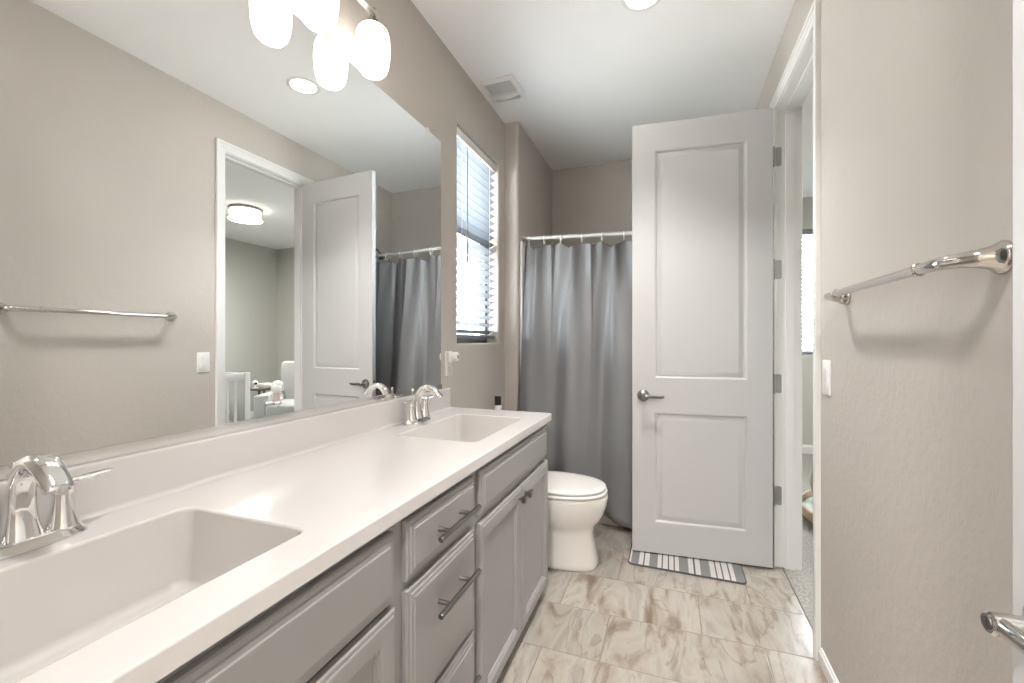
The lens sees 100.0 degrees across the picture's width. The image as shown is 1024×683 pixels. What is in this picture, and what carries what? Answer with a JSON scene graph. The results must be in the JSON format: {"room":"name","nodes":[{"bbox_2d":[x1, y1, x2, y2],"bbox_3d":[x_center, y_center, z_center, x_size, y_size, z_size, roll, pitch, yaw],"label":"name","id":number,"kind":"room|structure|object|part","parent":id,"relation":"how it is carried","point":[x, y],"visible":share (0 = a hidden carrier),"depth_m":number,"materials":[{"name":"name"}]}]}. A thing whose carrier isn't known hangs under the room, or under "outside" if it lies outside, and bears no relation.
{"room":"bathroom","nodes":[
{"label":"bathroom","id":0,"kind":"room"},
{"bbox_2d":[279,0,504,409],"bbox_3d":[-0.729,-0.171,1.407,0.140,2.742,5.635,0,0,20],"label":"wall","id":1,"kind":"structure","parent":0,"point":[423,77],"depth_m":2.29,"materials":[{"name":"grey paint"}]},
{"bbox_2d":[0,0,441,480],"bbox_3d":[-0.703,-0.393,1.260,0.010,1.270,1.978,0,0,20],"label":"wall mirror","id":2,"kind":"object","parent":1,"relation":"attached to","point":[213,222],"visible":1,"depth_m":1.06,"materials":[{"name":"clear glass"}]},
{"bbox_2d":[0,388,450,528],"bbox_3d":[-0.684,0.295,1.273,0.031,0.104,2.061,0,0,20],"label":"backsplash","id":3,"kind":"structure","parent":1,"relation":"attached to","point":[142,476],"depth_m":1.08,"materials":[{"name":"white stone"}]},
{"bbox_2d":[297,0,338,33],"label":"vanity light","id":4,"kind":"object","parent":1,"relation":"attached to","point":[320,16],"depth_m":1.27,"materials":[{"name":"white glass"}]},
{"bbox_3d":[-0.587,-1.039,1.300,0.120,0.174,0.120,0,0,20],"label":"lamp shade","id":5,"kind":"part","parent":4,"relation":"part of","materials":[{"name":"white glass"}]},
{"bbox_2d":[355,0,389,79],"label":"vanity light","id":6,"kind":"object","parent":1,"relation":"attached to","point":[372,45],"depth_m":1.50,"materials":[{"name":"white glass"}]},
{"bbox_3d":[-0.499,-1.039,1.540,0.120,0.174,0.120,0,0,20],"label":"lamp shade","id":7,"kind":"part","parent":6,"relation":"part of","materials":[{"name":"white glass"}]},
{"bbox_2d":[445,351,451,376],"bbox_3d":[-0.333,0.118,2.267,0.007,0.132,0.076,0,0,20],"label":"wall outlet","id":8,"kind":"object","parent":1,"relation":"attached to","point":[448,365],"visible":0.87,"depth_m":2.25,"materials":[{"name":"white plastic"}]},
{"bbox_2d":[448,352,459,361],"bbox_3d":[-0.303,0.083,2.261,0.053,0.054,0.052,0,0,20],"label":"plug","id":9,"kind":"object","parent":8,"relation":"attached to","point":[452,356],"visible":1,"depth_m":2.24,"materials":[{"name":"white plastic"}]},
{"bbox_2d":[457,242,486,342],"bbox_3d":[-0.292,-0.601,2.687,0.053,1.222,0.604,0,0,20],"label":"window","id":10,"kind":"structure","parent":1,"relation":"in","point":[459,340],"depth_m":2.93,"materials":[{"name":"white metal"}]},
{"bbox_2d":[457,126,494,337],"bbox_3d":[-0.233,-0.615,2.665,0.069,1.190,0.592,0,0,20],"label":"window blind","id":11,"kind":"object","parent":10,"relation":"attached to","point":[475,169],"visible":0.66,"depth_m":2.67,"materials":[{"name":"white plastic"}]},
{"bbox_3d":[-0.240,-0.030,2.668,0.048,0.020,0.588,0,0,20],"label":"rail","id":12,"kind":"part","parent":11,"relation":"part of","materials":[{"name":"grey"}]},
{"bbox_3d":[-0.171,-0.599,2.858,0.051,1.127,0.002,0,0,20],"label":"ladder cord","id":13,"kind":"part","parent":11,"relation":"part of","materials":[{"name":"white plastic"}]},
{"bbox_2d":[505,122,551,410],"bbox_3d":[0.156,-0.171,3.460,0.100,2.742,0.930,0,0,20],"label":"wall","id":14,"kind":"structure","parent":0,"point":[528,177],"depth_m":3.04,"materials":[{"name":"grey paint"}]},
{"bbox_2d":[552,159,631,246],"bbox_3d":[1.056,-0.171,3.688,1.630,2.742,0.120,0,0,20],"label":"wall","id":15,"kind":"structure","parent":0,"point":[597,198],"depth_m":3.75,"materials":[{"name":"grey paint"}]},
{"bbox_2d":[411,0,812,197],"bbox_3d":[1.995,-1.572,1.263,5.370,0.060,7.250,0,0,20],"label":"ceiling","id":16,"kind":"structure","parent":0,"point":[588,72],"depth_m":2.37,"materials":[{"name":"white paint"}]},
{"bbox_2d":[480,74,524,103],"bbox_3d":[-0.055,-1.526,2.622,0.212,0.030,0.238,0,0,20],"label":"exhaust fan","id":17,"kind":"object","parent":16,"relation":"attached to","point":[505,88],"visible":1,"depth_m":2.60,"materials":[{"name":"white plastic"}]},
{"bbox_2d":[621,0,660,11],"bbox_3d":[0.582,-1.538,1.912,0.188,0.006,0.188,0,0,20],"label":"recessed light","id":18,"kind":"object","parent":16,"relation":"in","point":[631,5],"visible":1,"depth_m":1.96,"materials":[{"name":"white plastic"}]},
{"bbox_2d":[496,453,827,682],"bbox_3d":[1.995,1.230,1.263,5.370,0.060,7.250,0,0,20],"label":"floor","id":19,"kind":"structure","parent":0,"point":[617,621],"depth_m":1.81,"materials":[{"name":"tile"}]},
{"bbox_2d":[156,524,394,682],"bbox_3d":[-0.629,0.790,0.617,0.585,0.820,0.863,0,0,20],"label":"vanity cabinet","id":20,"kind":"object","parent":19,"relation":"on","point":[338,626],"visible":0.31,"depth_m":0.72,"materials":[{"name":"grey paint"}]},
{"bbox_2d":[0,388,550,682],"bbox_3d":[-0.431,0.373,1.195,0.560,0.262,2.091,0,0,20],"label":"countertop","id":21,"kind":"structure","parent":20,"relation":"on","point":[184,544],"depth_m":0.85,"materials":[{"name":"white stone"}]},
{"bbox_2d":[0,453,115,561],"bbox_3d":[-0.808,0.265,0.714,0.185,0.163,0.170,0,0,-27],"label":"faucet","id":22,"kind":"object","parent":21,"relation":"on","point":[22,532],"visible":1,"depth_m":0.70,"materials":[{"name":"silver metal"}]},
{"bbox_3d":[-0.843,0.269,0.727,0.012,0.132,0.012,0,0,20],"label":"lift rod","id":23,"kind":"part","parent":22,"relation":"part of","materials":[{"name":"silver metal"}]},
{"bbox_3d":[-0.776,0.257,0.702,0.142,0.147,0.052,0,0,20],"label":"spout","id":24,"kind":"part","parent":22,"relation":"part of","materials":[{"name":"silver metal"}]},
{"bbox_3d":[-0.819,0.337,0.718,0.063,0.020,0.168,0,0,20],"label":"plate","id":25,"kind":"part","parent":22,"relation":"part of","materials":[{"name":"silver metal"}]},
{"bbox_3d":[-0.801,0.287,0.765,0.047,0.083,0.047,0,0,20],"label":"handle","id":26,"kind":"part","parent":22,"relation":"part of","materials":[{"name":"silver metal"}]},
{"bbox_3d":[-0.783,0.251,0.795,0.023,0.018,0.073,0,0,29],"label":"lever","id":27,"kind":"part","parent":22,"relation":"part of","materials":[{"name":"silver metal"}]},
{"bbox_2d":[0,507,303,682],"bbox_3d":[-0.617,0.425,0.611,0.332,0.157,0.512,0,0,20],"label":"sink basin","id":28,"kind":"object","parent":21,"relation":"in","point":[58,604],"depth_m":0.76,"materials":[{"name":"white ceramic"}]},
{"bbox_2d":[403,384,442,425],"bbox_3d":[-0.392,0.265,1.839,0.185,0.163,0.170,0,0,-27],"label":"faucet","id":29,"kind":"object","parent":21,"relation":"on","point":[417,412],"visible":1,"depth_m":1.82,"materials":[{"name":"silver metal"}]},
{"bbox_3d":[-0.421,0.287,1.796,0.047,0.083,0.047,0,0,20],"label":"handle","id":30,"kind":"part","parent":29,"relation":"part of","materials":[{"name":"silver metal"}]},
{"bbox_3d":[-0.404,0.337,1.843,0.063,0.020,0.168,0,0,20],"label":"plate","id":31,"kind":"part","parent":29,"relation":"part of","materials":[{"name":"silver metal"}]},
{"bbox_3d":[-0.386,0.287,1.891,0.047,0.083,0.047,0,0,20],"label":"handle","id":32,"kind":"part","parent":29,"relation":"part of","materials":[{"name":"silver metal"}]},
{"bbox_3d":[-0.361,0.257,1.828,0.142,0.147,0.052,0,0,20],"label":"spout","id":33,"kind":"part","parent":29,"relation":"part of","materials":[{"name":"silver metal"}]},
{"bbox_2d":[397,414,521,441],"bbox_3d":[-0.192,0.425,1.765,0.332,0.157,0.512,0,0,20],"label":"sink basin","id":34,"kind":"object","parent":21,"relation":"in","point":[453,427],"depth_m":1.98,"materials":[{"name":"white ceramic"}]},
{"bbox_2d":[494,396,501,409],"bbox_3d":[-0.087,0.389,2.656,0.045,0.100,0.045,0,0,20],"label":"bottle","id":35,"kind":"object","parent":21,"relation":"on","point":[497,406],"visible":0.79,"depth_m":2.64,"materials":[{"name":"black plastic"}]},
{"bbox_3d":[-0.324,0.857,0.724,0.020,0.582,0.408,0,0,20],"label":"cabinet door","id":36,"kind":"part","parent":20,"relation":"part of","materials":[{"name":"grey paint"}]},
{"bbox_2d":[395,472,481,682],"bbox_3d":[-0.407,0.790,1.206,0.595,0.820,0.396,0,0,20],"label":"vanity cabinet","id":37,"kind":"object","parent":19,"relation":"on","point":[435,576],"visible":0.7,"depth_m":1.07,"materials":[{"name":"grey paint"}]},
{"bbox_3d":[-0.176,0.706,1.123,0.021,0.293,0.351,0,0,20],"label":"drawer","id":38,"kind":"part","parent":37,"relation":"part of","materials":[{"name":"grey paint"}]},
{"bbox_3d":[-0.176,0.470,1.123,0.021,0.135,0.351,0,0,20],"label":"drawer","id":39,"kind":"part","parent":37,"relation":"part of","materials":[{"name":"grey paint"}]},
{"bbox_3d":[-0.176,1.008,1.123,0.021,0.281,0.351,0,0,20],"label":"drawer","id":40,"kind":"part","parent":37,"relation":"part of","materials":[{"name":"grey paint"}]},
{"bbox_3d":[-0.143,0.652,1.123,0.042,0.015,0.222,0,0,20],"label":"bar pull","id":41,"kind":"part","parent":37,"relation":"part of","materials":[{"name":"grey metal"}]},
{"bbox_3d":[-0.143,0.470,1.123,0.042,0.015,0.222,0,0,20],"label":"bar pull","id":42,"kind":"part","parent":37,"relation":"part of","materials":[{"name":"grey metal"}]},
{"bbox_3d":[-0.143,0.955,1.123,0.042,0.015,0.222,0,0,20],"label":"bar pull","id":43,"kind":"part","parent":37,"relation":"part of","materials":[{"name":"grey metal"}]},
{"bbox_2d":[473,425,547,682],"bbox_3d":[-0.205,0.790,1.770,0.585,0.820,0.801,0,0,20],"label":"vanity cabinet","id":44,"kind":"object","parent":19,"relation":"on","point":[510,527],"visible":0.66,"depth_m":1.56,"materials":[{"name":"grey paint"}]},
{"bbox_3d":[-0.036,0.856,1.503,0.020,0.584,0.382,0,0,20],"label":"cabinet door","id":45,"kind":"part","parent":44,"relation":"part of","materials":[{"name":"grey paint"}]},
{"bbox_3d":[0.044,0.603,1.645,0.032,0.024,0.036,0,0,20],"label":"knob","id":46,"kind":"part","parent":44,"relation":"part of","materials":[{"name":"grey metal"}]},
{"bbox_3d":[0.066,0.603,1.704,0.032,0.024,0.036,0,0,20],"label":"knob","id":47,"kind":"part","parent":44,"relation":"part of","materials":[{"name":"grey metal"}]},
{"bbox_3d":[0.098,0.856,1.866,0.020,0.584,0.386,0,0,20],"label":"cabinet door","id":48,"kind":"part","parent":44,"relation":"part of","materials":[{"name":"grey paint"}]},
{"bbox_2d":[548,471,607,571],"bbox_3d":[0.147,0.820,2.421,0.773,0.759,0.426,0,0,20],"label":"toilet","id":49,"kind":"object","parent":19,"relation":"on","point":[577,503],"visible":0.33,"depth_m":2.25,"materials":[{"name":"white ceramic"}]},
{"bbox_3d":[0.262,0.781,2.378,0.508,0.023,0.358,0,0,20],"label":"lid","id":50,"kind":"part","parent":49,"relation":"part of","materials":[{"name":"white plastic"}]},
{"bbox_3d":[0.273,0.804,2.374,0.500,0.017,0.366,0,0,20],"label":"seat","id":51,"kind":"part","parent":49,"relation":"part of","materials":[{"name":"white plastic"}]},
{"bbox_2d":[598,514,623,526],"bbox_3d":[0.922,0.974,3.180,1.527,0.452,0.922,0,0,20],"label":"bathtub","id":52,"kind":"object","parent":19,"relation":"on","point":[605,520],"visible":0.02,"depth_m":2.80,"materials":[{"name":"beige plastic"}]},
{"bbox_2d":[520,241,526,373],"bbox_3d":[0.927,0.019,3.195,1.529,1.454,0.892,0,0,20],"label":"tub surround","id":53,"kind":"object","parent":52,"relation":"on","point":[522,244],"visible":0.05,"depth_m":3.04,"materials":[{"name":"white plastic"}]},
{"bbox_2d":[522,231,631,241],"bbox_3d":[0.794,-0.715,2.835,1.529,0.092,0.042,0,0,20],"label":"curtain rod","id":54,"kind":"object","parent":53,"relation":"attached to","point":[524,238],"visible":0.45,"depth_m":2.95,"materials":[{"name":"white metal"}]},
{"bbox_2d":[628,543,746,583],"bbox_3d":[0.963,1.195,2.408,0.573,0.009,0.431,0,0,20],"label":"bath rug","id":55,"kind":"object","parent":19,"relation":"on","point":[717,570],"visible":0.52,"depth_m":2.28,"materials":[{"name":"fabric"}]},
{"bbox_2d":[782,567,812,628],"bbox_3d":[1.321,1.198,1.970,0.004,0.004,0.654,0,0,20],"label":"threshold","id":56,"kind":"object","parent":19,"relation":"on","point":[782,567],"visible":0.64,"depth_m":2.00,"materials":[{"name":"silver metal"}]},
{"bbox_2d":[802,489,812,522],"bbox_3d":[2.471,1.151,2.713,1.100,0.097,1.100,0,0,20],"label":"floor bassinet","id":57,"kind":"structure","parent":19,"relation":"on","point":[807,496],"depth_m":2.98,"materials":[{"name":"beige wicker"}]},
{"bbox_2d":[810,472,812,492],"bbox_3d":[2.219,0.990,3.013,0.211,0.304,0.154,0,0,20],"label":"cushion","id":58,"kind":"object","parent":57,"relation":"on","point":[811,479],"visible":0.06,"depth_m":3.04,"materials":[{"name":"grey fabric"}]},
{"bbox_2d":[802,197,812,444],"bbox_3d":[4.077,-0.171,4.316,3.375,2.742,0.120,0,0,20],"label":"wall","id":59,"kind":"structure","parent":0,"point":[807,202],"depth_m":4.59,"materials":[{"name":"grey paint"}]},
{"bbox_2d":[802,444,812,453],"bbox_3d":[3.249,1.153,1.999,3.325,0.095,4.800,0,0,20],"label":"baseboard","id":60,"kind":"structure","parent":59,"relation":"attached to","point":[806,449],"depth_m":4.58,"materials":[{"name":"white paint"}]},
{"bbox_2d":[802,235,812,353],"bbox_3d":[3.326,-0.530,4.614,1.250,1.340,0.040,0,0,20],"label":"window","id":61,"kind":"structure","parent":59,"relation":"in","point":[804,235],"depth_m":4.64,"materials":[{"name":"white paint"}]},
{"bbox_2d":[802,229,812,352],"bbox_3d":[3.309,-0.535,4.567,1.240,1.326,0.051,0,0,20],"label":"window blind","id":62,"kind":"object","parent":61,"relation":"attached to","point":[807,231],"visible":0.02,"depth_m":4.61,"materials":[{"name":"grey plastic"}]},
{"bbox_2d":[755,0,1012,682],"bbox_3d":[1.211,-0.171,1.587,0.115,2.742,3.955,0,0,20],"label":"wall","id":63,"kind":"structure","parent":0,"point":[917,95],"depth_m":1.00,"materials":[{"name":"grey paint"}]},
{"bbox_2d":[630,108,781,567],"bbox_3d":[1.040,-0.018,2.332,0.768,2.404,0.168,0,0,20],"label":"door","id":64,"kind":"structure","parent":63,"relation":"in","point":[704,268],"depth_m":2.33,"materials":[{"name":"white paint"}]},
{"bbox_3d":[0.773,0.305,2.361,0.121,0.025,0.027,0,0,16],"label":"lever","id":65,"kind":"part","parent":64,"relation":"part of","materials":[{"name":"grey metal"}]},
{"bbox_2d":[770,0,820,660],"bbox_3d":[1.340,-0.048,1.963,0.133,2.495,0.788,0,0,20],"label":"door frame","id":66,"kind":"structure","parent":63,"relation":"attached to","point":[789,109],"depth_m":2.25,"materials":[{"name":"white paint"}]},
{"bbox_2d":[822,360,830,395],"bbox_3d":[1.127,0.130,1.542,0.010,0.124,0.076,0,0,20],"label":"light switch","id":67,"kind":"object","parent":63,"relation":"attached to","point":[826,364],"visible":1,"depth_m":1.53,"materials":[{"name":"white plastic"}]},
{"bbox_2d":[819,648,838,682],"bbox_3d":[0.969,1.153,1.116,0.014,0.095,2.905,0,0,20],"label":"baseboard","id":68,"kind":"structure","parent":63,"relation":"attached to","point":[830,676],"depth_m":1.52,"materials":[{"name":"white paint"}]},
{"bbox_2d":[824,240,1012,305],"bbox_3d":[0.912,-0.142,1.060,0.079,0.058,0.742,0,0,20],"label":"towel bar","id":69,"kind":"object","parent":63,"relation":"attached to","point":[997,258],"visible":0.98,"depth_m":0.76,"materials":[{"name":"silver metal"}]},
{"bbox_3d":[1.017,-0.142,1.341,0.077,0.058,0.141,0,0,20],"label":"post","id":70,"kind":"part","parent":69,"relation":"part of","materials":[{"name":"silver metal"}]},
{"bbox_3d":[0.809,-0.142,0.777,0.077,0.058,0.141,0,0,20],"label":"post","id":71,"kind":"part","parent":69,"relation":"part of","materials":[{"name":"silver metal"}]},
{"bbox_2d":[980,0,1023,682],"bbox_3d":[0.501,-0.018,0.171,0.158,2.404,0.757,0,0,20],"label":"door","id":72,"kind":"structure","parent":63,"relation":"in","point":[1010,627],"depth_m":0.51,"materials":[{"name":"white paint"}]},
{"bbox_3d":[0.530,0.316,0.433,0.029,0.025,0.122,0,0,20],"label":"lever","id":73,"kind":"part","parent":72,"relation":"part of","materials":[{"name":"silver metal"}]},
{"bbox_3d":[0.874,-0.696,2.806,0.005,0.064,0.043,0,0,20],"label":"curtain hook","id":74,"kind":"object","parent":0,"visible":0},
{"bbox_2d":[519,240,631,528],"bbox_3d":[0.764,0.233,2.764,1.484,1.862,0.239,0,0,20],"label":"shower curtain","id":75,"kind":"object","parent":74,"relation":"hanging from","point":[576,351],"visible":0.5,"depth_m":2.86,"materials":[{"name":"grey fabric"}]}
]}

